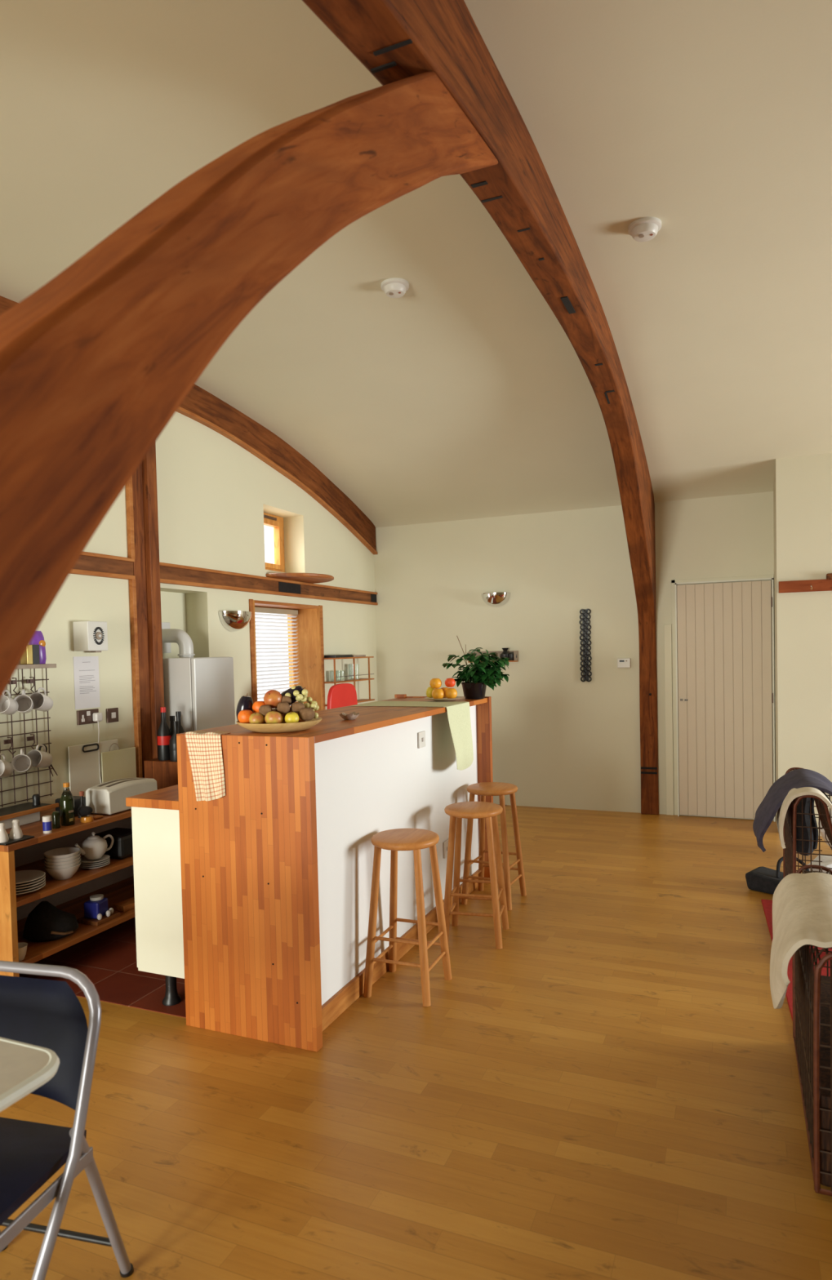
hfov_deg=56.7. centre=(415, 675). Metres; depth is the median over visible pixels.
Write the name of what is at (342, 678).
drinking glass
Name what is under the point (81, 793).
bottle
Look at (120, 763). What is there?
board
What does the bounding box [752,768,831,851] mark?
jacket
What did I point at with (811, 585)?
rail
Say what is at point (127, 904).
wooden box
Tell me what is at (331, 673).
drinking glass
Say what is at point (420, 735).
wall socket
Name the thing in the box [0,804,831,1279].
floor
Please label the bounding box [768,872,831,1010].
throw
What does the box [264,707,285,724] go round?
pear
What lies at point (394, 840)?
bar stool
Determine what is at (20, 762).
mug
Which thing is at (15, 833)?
shaker
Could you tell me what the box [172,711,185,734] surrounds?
bottle
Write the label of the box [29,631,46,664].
snack bag
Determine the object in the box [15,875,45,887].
dinner plate
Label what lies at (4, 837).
shaker
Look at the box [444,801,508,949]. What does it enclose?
bar stool
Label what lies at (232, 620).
wall lamp
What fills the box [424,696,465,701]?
fruit plate
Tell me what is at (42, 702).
mug
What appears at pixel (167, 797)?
countertop
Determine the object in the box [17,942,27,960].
cup
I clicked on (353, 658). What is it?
shelf
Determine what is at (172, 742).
bottle
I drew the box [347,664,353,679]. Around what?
drinking glass
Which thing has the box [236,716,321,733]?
fruit bowl
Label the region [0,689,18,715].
mug
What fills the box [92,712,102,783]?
plug
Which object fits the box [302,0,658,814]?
beam
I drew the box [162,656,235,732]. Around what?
boiler
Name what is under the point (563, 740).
wall
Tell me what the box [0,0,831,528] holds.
ceiling
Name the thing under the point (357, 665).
drinking glass
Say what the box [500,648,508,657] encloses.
vase
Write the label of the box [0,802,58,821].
wooden tray
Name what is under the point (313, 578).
shelf
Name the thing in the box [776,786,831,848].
throw
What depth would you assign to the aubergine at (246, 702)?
2.99 m
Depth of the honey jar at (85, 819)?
3.62 m
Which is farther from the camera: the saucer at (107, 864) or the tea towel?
the saucer at (107, 864)
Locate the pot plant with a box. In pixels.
[442,636,510,699]
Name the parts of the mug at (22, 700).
handle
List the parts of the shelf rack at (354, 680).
guard rail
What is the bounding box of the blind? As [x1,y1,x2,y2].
[254,607,298,708]
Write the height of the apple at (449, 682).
0.051 m
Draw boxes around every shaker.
[0,822,8,843]
[8,819,22,839]
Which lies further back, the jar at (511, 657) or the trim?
the jar at (511, 657)
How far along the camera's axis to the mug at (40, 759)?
3.80 m
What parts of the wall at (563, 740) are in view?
cord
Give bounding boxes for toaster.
[85,777,157,815]
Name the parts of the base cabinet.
door, leg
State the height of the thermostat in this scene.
0.083 m
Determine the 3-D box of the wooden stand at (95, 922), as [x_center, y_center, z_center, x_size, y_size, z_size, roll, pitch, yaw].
[-1.550,1.184,3.772,0.130,0.019,0.150,-1,2,23]
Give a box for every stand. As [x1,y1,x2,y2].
[76,911,119,925]
[143,757,177,789]
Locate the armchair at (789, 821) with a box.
[782,767,831,948]
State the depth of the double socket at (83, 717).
4.19 m
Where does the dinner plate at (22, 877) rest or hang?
on the dinner plate at (44, 876)
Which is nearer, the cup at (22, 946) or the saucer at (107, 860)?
the cup at (22, 946)
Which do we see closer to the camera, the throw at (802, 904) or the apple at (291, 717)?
the throw at (802, 904)
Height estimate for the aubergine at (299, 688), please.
0.090 m
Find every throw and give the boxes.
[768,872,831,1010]
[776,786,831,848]
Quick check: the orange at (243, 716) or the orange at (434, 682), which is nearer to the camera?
the orange at (243, 716)
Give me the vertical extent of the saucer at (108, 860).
0.014 m
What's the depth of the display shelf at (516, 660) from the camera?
7.08 m
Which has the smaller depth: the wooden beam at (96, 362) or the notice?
the wooden beam at (96, 362)
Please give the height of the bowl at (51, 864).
0.061 m
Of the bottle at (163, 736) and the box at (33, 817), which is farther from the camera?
the bottle at (163, 736)
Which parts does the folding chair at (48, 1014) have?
seat, backrest, seat rail, leg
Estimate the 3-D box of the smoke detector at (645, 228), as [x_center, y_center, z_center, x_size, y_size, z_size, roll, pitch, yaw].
[0.969,-1.880,3.268,0.136,0.052,0.135,-1,2,23]
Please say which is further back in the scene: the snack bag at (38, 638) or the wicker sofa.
the snack bag at (38, 638)
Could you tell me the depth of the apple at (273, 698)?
2.96 m
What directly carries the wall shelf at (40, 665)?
attached to the wall at (214, 495)
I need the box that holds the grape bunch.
[284,684,319,718]
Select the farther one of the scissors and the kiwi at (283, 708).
the scissors
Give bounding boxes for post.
[125,442,164,777]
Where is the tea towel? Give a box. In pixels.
[184,730,230,800]
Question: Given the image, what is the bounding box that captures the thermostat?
[617,657,630,667]
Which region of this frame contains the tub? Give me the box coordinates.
[42,815,52,833]
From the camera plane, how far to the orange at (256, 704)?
2.98 m
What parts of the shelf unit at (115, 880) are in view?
panel, panel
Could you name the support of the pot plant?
on the bar
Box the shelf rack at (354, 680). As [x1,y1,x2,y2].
[322,656,374,706]
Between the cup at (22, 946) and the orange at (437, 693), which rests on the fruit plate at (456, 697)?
the orange at (437, 693)
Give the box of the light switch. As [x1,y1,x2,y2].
[106,707,118,723]
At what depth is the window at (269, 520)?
6.33 m
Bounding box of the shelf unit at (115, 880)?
[0,808,134,977]
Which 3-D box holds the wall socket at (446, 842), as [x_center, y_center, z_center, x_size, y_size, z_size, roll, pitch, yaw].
[0.171,0.953,4.247,0.014,0.090,0.090,-1,2,23]
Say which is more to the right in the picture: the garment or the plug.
the garment
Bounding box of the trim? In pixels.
[663,624,673,815]
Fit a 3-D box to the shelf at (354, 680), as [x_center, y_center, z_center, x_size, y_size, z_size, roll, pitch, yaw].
[-0.597,0.047,6.910,0.130,0.012,0.760,-1,2,23]
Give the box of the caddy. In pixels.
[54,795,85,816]
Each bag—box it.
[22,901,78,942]
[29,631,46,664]
[745,857,810,894]
[805,854,831,874]
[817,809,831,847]
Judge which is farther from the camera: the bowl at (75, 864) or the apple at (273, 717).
the bowl at (75, 864)
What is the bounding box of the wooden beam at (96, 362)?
[0,71,497,698]
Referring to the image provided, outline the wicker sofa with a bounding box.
[792,864,831,1195]
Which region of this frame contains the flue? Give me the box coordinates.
[161,622,195,657]
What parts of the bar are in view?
panel, panel, skirting, panel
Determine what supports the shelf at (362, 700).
attached to the shelf rack at (354, 680)
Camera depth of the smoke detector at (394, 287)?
3.71 m
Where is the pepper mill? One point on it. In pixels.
(36, 797)
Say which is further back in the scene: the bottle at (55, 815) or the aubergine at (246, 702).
the bottle at (55, 815)
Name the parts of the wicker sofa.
rail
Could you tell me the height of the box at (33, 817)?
0.050 m
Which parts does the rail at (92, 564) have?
rail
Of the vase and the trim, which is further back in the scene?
the vase
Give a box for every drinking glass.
[329,671,337,681]
[337,670,344,680]
[337,671,341,680]
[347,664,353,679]
[351,663,359,679]
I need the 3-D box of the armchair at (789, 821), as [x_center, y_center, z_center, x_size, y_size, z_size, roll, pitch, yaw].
[2.295,0.889,3.851,0.795,0.714,0.855,-1,2,23]
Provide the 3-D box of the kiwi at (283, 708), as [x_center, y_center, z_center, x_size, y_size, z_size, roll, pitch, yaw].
[-0.508,0.125,2.961,0.052,0.045,0.048,-1,2,23]
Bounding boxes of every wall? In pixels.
[0,411,377,808]
[373,491,775,819]
[773,453,831,826]
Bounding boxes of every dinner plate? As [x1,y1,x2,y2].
[14,870,45,884]
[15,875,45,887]
[15,877,45,889]
[15,880,45,893]
[16,882,45,895]
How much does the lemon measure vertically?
0.064 m
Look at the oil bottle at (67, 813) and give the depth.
3.56 m
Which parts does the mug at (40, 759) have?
handle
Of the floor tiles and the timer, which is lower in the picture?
the floor tiles
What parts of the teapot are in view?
spout, lid, handle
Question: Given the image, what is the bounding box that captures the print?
[39,640,45,646]
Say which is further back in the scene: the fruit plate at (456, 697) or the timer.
the fruit plate at (456, 697)
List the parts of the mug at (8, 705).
handle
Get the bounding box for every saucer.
[79,861,110,868]
[80,854,110,862]
[80,857,110,865]
[80,859,110,866]
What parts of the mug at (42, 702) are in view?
handle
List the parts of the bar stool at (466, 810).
leg, leg, seat, leg, leg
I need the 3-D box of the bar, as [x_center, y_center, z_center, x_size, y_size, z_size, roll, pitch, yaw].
[-0.229,0.743,3.900,0.622,1.170,2.182,-1,2,23]
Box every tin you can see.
[20,644,39,664]
[94,827,133,859]
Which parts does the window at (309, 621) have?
architrave, frame, architrave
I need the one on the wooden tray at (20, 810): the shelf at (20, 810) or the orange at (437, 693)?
the shelf at (20, 810)
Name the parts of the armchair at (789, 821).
arm, seat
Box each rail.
[69,551,135,579]
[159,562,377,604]
[778,573,831,593]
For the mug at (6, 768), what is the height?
0.123 m
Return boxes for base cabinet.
[131,806,184,1005]
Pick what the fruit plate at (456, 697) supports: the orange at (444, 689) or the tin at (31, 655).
the orange at (444, 689)
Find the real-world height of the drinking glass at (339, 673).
0.090 m
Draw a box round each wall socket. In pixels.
[417,730,425,748]
[443,839,448,858]
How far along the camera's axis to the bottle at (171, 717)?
4.62 m
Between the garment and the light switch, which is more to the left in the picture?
the light switch
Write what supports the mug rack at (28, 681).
attached to the wall at (214, 495)
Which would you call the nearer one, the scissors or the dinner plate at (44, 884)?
the dinner plate at (44, 884)
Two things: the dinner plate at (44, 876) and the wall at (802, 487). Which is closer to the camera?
the dinner plate at (44, 876)
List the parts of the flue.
wall plate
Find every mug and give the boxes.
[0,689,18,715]
[0,752,13,777]
[11,747,32,772]
[13,688,33,713]
[26,687,53,711]
[26,743,52,768]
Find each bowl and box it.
[43,847,80,858]
[44,852,80,862]
[44,855,80,866]
[44,858,80,869]
[44,862,80,879]
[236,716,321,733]
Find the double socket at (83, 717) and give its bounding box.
[76,708,98,724]
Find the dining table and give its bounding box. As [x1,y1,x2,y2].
[0,1036,59,1111]
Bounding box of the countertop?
[125,784,178,809]
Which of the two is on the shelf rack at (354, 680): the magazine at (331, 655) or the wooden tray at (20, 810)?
the magazine at (331, 655)
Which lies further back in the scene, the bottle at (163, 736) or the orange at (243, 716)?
the bottle at (163, 736)
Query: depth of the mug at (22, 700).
3.75 m
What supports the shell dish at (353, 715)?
on the bar
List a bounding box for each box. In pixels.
[0,811,39,829]
[113,897,134,911]
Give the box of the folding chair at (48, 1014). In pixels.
[0,960,133,1279]
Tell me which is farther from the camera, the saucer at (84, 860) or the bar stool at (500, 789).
the bar stool at (500, 789)
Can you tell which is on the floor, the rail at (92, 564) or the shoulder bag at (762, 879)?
the shoulder bag at (762, 879)
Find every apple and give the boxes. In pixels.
[248,712,264,724]
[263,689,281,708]
[264,711,282,724]
[284,711,298,723]
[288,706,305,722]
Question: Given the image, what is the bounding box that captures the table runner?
[350,701,473,770]
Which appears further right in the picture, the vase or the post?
the vase
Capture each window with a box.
[248,599,324,713]
[263,512,284,572]
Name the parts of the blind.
head rail, cord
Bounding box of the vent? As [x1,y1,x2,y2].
[263,514,276,520]
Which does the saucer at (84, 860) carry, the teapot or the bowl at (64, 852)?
the teapot
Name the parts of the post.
post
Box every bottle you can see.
[51,811,60,828]
[59,782,75,826]
[77,791,84,817]
[156,706,170,760]
[168,720,178,761]
[169,715,174,737]
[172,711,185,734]
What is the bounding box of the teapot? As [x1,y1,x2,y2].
[74,831,113,859]
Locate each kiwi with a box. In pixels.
[258,705,271,715]
[276,702,289,714]
[281,695,291,704]
[290,702,304,712]
[297,707,315,720]
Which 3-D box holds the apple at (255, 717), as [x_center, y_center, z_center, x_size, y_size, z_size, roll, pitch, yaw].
[-0.607,0.167,2.935,0.057,0.053,0.057,-1,2,23]
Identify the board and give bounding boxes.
[67,738,118,796]
[101,742,136,782]
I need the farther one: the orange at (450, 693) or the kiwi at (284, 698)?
the orange at (450, 693)
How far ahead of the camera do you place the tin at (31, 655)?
3.70 m
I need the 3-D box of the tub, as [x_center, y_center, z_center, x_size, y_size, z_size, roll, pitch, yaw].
[-1.636,0.661,3.422,0.038,0.075,0.038,-1,2,23]
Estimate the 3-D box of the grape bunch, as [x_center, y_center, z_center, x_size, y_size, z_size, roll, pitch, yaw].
[-0.448,0.105,3.037,0.126,0.133,0.091,-1,2,0]
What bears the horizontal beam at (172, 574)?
attached to the wall at (214, 495)
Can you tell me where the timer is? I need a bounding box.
[72,621,107,652]
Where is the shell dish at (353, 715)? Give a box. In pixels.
[338,711,359,719]
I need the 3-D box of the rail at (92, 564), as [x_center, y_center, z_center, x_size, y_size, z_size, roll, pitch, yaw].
[-2.341,-0.552,2.880,0.031,0.124,3.553,-1,2,23]
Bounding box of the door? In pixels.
[671,574,775,822]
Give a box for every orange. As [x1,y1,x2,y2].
[237,710,253,723]
[252,701,266,712]
[429,678,441,688]
[431,688,444,698]
[440,687,447,697]
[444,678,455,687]
[444,688,457,698]
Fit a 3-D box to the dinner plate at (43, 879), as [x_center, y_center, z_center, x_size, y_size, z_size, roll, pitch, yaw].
[-1.746,0.915,3.387,0.218,0.018,0.218,-1,2,23]
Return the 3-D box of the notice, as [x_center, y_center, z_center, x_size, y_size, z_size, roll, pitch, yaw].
[-1.795,0.037,4.207,0.002,0.283,0.175,-1,2,23]
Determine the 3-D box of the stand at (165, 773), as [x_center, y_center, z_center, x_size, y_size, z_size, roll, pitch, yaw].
[-1.392,0.911,4.592,0.315,0.837,0.255,-1,2,23]
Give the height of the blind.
0.857 m
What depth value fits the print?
3.79 m
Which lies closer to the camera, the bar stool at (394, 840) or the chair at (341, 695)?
the bar stool at (394, 840)
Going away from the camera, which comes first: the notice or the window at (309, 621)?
the notice
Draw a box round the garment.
[794,797,818,855]
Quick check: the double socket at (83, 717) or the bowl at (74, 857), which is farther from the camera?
the double socket at (83, 717)
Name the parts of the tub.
lid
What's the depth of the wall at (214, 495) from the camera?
5.15 m
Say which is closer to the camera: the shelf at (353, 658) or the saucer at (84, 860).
the saucer at (84, 860)
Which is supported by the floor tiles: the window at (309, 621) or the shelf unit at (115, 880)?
the shelf unit at (115, 880)
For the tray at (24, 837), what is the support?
on the shelf unit at (115, 880)
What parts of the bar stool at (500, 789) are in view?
leg, leg, seat, leg, leg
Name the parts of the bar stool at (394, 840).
leg, leg, seat, leg, leg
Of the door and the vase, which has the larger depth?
the vase
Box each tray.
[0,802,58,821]
[0,833,34,845]
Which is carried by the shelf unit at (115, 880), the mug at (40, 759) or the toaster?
the toaster
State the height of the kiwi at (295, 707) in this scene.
0.038 m
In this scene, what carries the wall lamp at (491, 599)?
attached to the wall at (563, 740)
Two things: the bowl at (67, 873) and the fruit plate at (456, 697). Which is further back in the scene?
the fruit plate at (456, 697)
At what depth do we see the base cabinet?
3.14 m
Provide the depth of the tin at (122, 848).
3.88 m
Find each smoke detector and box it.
[381,277,408,297]
[627,217,661,242]
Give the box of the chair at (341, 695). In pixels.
[327,683,357,709]
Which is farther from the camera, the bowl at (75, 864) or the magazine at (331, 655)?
the magazine at (331, 655)
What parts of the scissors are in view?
handle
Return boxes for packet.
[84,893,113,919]
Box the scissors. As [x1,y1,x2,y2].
[38,744,57,776]
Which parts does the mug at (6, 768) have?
handle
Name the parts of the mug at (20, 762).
handle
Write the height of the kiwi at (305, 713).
0.048 m
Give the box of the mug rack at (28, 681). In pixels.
[0,667,53,807]
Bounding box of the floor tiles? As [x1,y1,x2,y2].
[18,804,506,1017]
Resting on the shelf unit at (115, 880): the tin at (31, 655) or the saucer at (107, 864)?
the saucer at (107, 864)
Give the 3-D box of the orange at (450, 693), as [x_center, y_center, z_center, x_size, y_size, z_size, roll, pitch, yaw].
[0.203,0.104,4.456,0.071,0.060,0.072,-1,2,23]
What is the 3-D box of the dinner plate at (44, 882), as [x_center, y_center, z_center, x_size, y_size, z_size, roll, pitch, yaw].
[-1.746,0.927,3.387,0.218,0.018,0.218,-1,2,23]
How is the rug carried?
on the floor
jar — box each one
[80,815,93,822]
[508,652,516,660]
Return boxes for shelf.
[0,802,50,816]
[16,663,56,669]
[266,573,333,583]
[322,656,373,659]
[323,678,373,683]
[324,698,374,706]
[467,650,518,662]
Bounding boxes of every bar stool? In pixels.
[363,828,452,1006]
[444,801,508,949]
[461,782,526,910]
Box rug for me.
[760,899,831,1020]
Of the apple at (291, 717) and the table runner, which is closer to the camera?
the apple at (291, 717)
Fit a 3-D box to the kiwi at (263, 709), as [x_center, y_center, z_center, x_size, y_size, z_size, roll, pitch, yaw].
[-0.575,0.133,2.950,0.052,0.039,0.050,-1,2,23]
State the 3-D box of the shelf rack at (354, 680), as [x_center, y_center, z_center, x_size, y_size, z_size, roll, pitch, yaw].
[-0.597,0.042,6.910,0.130,0.412,0.760,-1,2,23]
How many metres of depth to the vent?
6.20 m
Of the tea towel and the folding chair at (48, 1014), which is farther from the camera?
the tea towel
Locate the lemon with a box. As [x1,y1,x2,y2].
[426,686,434,697]
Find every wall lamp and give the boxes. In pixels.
[218,610,251,631]
[480,592,510,607]
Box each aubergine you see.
[235,693,253,722]
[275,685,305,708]
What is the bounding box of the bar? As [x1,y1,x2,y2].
[176,693,493,1052]
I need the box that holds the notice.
[73,656,100,709]
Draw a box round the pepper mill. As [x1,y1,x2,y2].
[31,794,40,805]
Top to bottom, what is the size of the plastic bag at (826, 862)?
0.173 m
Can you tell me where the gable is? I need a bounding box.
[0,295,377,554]
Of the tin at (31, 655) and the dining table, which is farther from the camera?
the tin at (31, 655)
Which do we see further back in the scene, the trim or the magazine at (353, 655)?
the magazine at (353, 655)
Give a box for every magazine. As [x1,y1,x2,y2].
[324,654,352,657]
[352,654,365,657]
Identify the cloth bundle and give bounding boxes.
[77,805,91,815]
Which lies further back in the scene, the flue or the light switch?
the flue
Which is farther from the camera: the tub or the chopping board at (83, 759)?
the chopping board at (83, 759)

